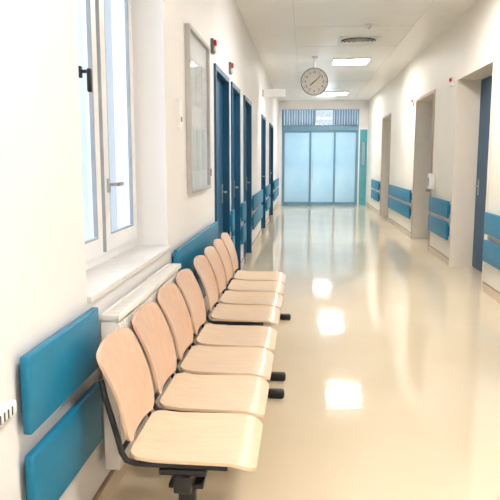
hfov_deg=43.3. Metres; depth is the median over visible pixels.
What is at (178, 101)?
intercom panel
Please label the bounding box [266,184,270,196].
bumper cover
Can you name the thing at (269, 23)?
ceiling
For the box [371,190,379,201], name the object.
bumper cover
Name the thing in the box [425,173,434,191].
soap dispenser
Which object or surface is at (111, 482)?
baseboard
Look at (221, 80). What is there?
door
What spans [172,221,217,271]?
bumper cover
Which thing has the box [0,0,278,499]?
wall
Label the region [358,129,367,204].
door
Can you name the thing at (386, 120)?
door
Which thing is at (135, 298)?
grille
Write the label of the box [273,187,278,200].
bumper cover
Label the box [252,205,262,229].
bumper cover
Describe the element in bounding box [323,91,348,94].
recessed light
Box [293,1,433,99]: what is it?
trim
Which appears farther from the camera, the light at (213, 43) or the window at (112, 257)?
the light at (213, 43)
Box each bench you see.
[96,269,283,499]
[193,233,290,380]
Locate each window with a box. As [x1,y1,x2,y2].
[76,0,169,302]
[282,109,358,125]
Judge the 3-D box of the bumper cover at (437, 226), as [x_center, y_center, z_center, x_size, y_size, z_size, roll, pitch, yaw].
[2.697,-0.336,9.037,0.046,0.230,1.280,1,8,5]
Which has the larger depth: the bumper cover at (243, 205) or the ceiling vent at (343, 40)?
the ceiling vent at (343, 40)
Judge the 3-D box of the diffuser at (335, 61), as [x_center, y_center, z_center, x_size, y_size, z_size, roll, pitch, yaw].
[1.842,-3.449,11.515,0.620,0.012,0.620,1,8,5]
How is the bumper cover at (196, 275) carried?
attached to the wall at (41, 154)
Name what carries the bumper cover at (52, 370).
attached to the wall at (41, 154)
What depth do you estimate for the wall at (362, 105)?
19.29 m
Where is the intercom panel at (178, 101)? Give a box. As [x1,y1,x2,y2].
[176,99,181,127]
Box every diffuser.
[324,93,346,94]
[333,59,368,63]
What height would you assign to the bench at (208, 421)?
0.780 m
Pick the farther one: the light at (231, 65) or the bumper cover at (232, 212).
the bumper cover at (232, 212)
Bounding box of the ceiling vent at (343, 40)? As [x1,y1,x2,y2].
[337,36,380,45]
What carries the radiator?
attached to the wall at (41, 154)
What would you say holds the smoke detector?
attached to the ceiling
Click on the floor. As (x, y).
(388, 352)
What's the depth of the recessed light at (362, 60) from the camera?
11.50 m
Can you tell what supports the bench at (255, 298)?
on the floor
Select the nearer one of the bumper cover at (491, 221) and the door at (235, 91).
the bumper cover at (491, 221)
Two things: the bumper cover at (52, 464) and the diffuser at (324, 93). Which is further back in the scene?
the diffuser at (324, 93)
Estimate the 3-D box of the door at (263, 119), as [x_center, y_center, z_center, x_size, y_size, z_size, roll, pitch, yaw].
[0.206,-1.487,12.392,0.140,2.240,1.100,1,8,5]
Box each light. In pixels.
[210,38,216,53]
[229,62,233,74]
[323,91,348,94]
[332,57,370,64]
[449,77,453,86]
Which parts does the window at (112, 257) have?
sash, frame, handle, sash, sill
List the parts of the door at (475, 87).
handle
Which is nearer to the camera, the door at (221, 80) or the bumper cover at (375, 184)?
the door at (221, 80)
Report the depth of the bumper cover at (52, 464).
2.03 m
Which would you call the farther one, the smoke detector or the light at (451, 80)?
the smoke detector
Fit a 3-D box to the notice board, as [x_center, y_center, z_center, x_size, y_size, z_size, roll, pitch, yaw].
[-0.375,-1.010,4.703,0.042,1.130,0.900,1,8,5]
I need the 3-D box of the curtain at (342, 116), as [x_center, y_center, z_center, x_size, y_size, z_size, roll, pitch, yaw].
[2.926,-4.060,19.206,0.740,0.505,0.076,1,8,5]
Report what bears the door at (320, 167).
in the wall at (362, 105)
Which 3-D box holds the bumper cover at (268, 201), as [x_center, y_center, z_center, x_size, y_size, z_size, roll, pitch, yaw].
[0.393,-1.018,13.811,0.046,0.230,1.400,1,8,5]
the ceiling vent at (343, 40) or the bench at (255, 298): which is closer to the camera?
the bench at (255, 298)
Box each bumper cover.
[19,307,99,434]
[25,382,102,499]
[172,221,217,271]
[180,268,214,316]
[230,209,234,231]
[241,201,245,221]
[241,223,245,243]
[252,189,262,210]
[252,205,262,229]
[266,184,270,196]
[266,197,270,210]
[273,178,278,189]
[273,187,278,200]
[371,179,379,189]
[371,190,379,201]
[388,184,411,202]
[388,197,410,218]
[428,196,449,217]
[428,215,448,239]
[482,239,499,269]
[484,212,499,239]
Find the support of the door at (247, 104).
in the wall at (41, 154)
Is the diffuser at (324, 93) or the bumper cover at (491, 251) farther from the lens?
the diffuser at (324, 93)
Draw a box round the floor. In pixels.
[110,205,499,499]
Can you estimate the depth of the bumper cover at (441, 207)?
8.85 m
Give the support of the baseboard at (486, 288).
attached to the wall at (473, 39)
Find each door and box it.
[214,63,229,289]
[231,81,240,279]
[243,95,251,263]
[261,114,265,228]
[269,123,272,220]
[281,126,358,204]
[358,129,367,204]
[380,113,390,218]
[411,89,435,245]
[448,57,495,289]
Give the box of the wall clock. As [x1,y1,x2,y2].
[301,56,327,95]
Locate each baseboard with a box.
[92,203,277,499]
[366,202,499,302]
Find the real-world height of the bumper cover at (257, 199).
0.230 m
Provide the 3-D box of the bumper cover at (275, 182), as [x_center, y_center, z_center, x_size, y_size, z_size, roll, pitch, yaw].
[0.733,-1.873,17.740,0.046,0.230,2.950,1,8,5]
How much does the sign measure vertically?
0.140 m
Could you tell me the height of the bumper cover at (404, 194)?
0.230 m
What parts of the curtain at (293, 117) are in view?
rod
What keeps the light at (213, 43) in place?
attached to the wall at (41, 154)
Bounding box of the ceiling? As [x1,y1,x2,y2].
[235,0,477,100]
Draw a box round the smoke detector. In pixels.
[365,24,373,28]
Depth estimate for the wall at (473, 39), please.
9.02 m
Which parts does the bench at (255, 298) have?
backrest, backrest, backrest, backrest, seat, seat, seat, seat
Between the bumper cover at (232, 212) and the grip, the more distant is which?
the bumper cover at (232, 212)
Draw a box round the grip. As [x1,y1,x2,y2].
[0,399,16,425]
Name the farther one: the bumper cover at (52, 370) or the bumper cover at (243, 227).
the bumper cover at (243, 227)
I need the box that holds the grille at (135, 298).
[99,263,180,320]
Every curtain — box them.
[283,109,314,125]
[334,108,357,124]
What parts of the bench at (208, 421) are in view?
backrest, backrest, backrest, leg, backrest, seat, seat, seat, seat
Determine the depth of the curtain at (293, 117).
19.31 m
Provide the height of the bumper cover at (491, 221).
0.230 m
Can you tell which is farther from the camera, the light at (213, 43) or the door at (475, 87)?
the door at (475, 87)
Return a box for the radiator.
[99,263,180,469]
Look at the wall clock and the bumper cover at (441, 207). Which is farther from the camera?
the wall clock
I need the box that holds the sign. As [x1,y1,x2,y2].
[262,89,285,96]
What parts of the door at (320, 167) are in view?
glass panel, glass panel, glass panel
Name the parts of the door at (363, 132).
vision panel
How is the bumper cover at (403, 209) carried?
attached to the wall at (473, 39)
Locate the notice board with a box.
[185,23,211,193]
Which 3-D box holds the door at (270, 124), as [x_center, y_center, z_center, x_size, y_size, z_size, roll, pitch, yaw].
[0.455,-1.903,15.301,0.140,2.240,1.600,1,8,5]
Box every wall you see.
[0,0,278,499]
[278,100,368,204]
[367,0,499,291]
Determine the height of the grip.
0.040 m

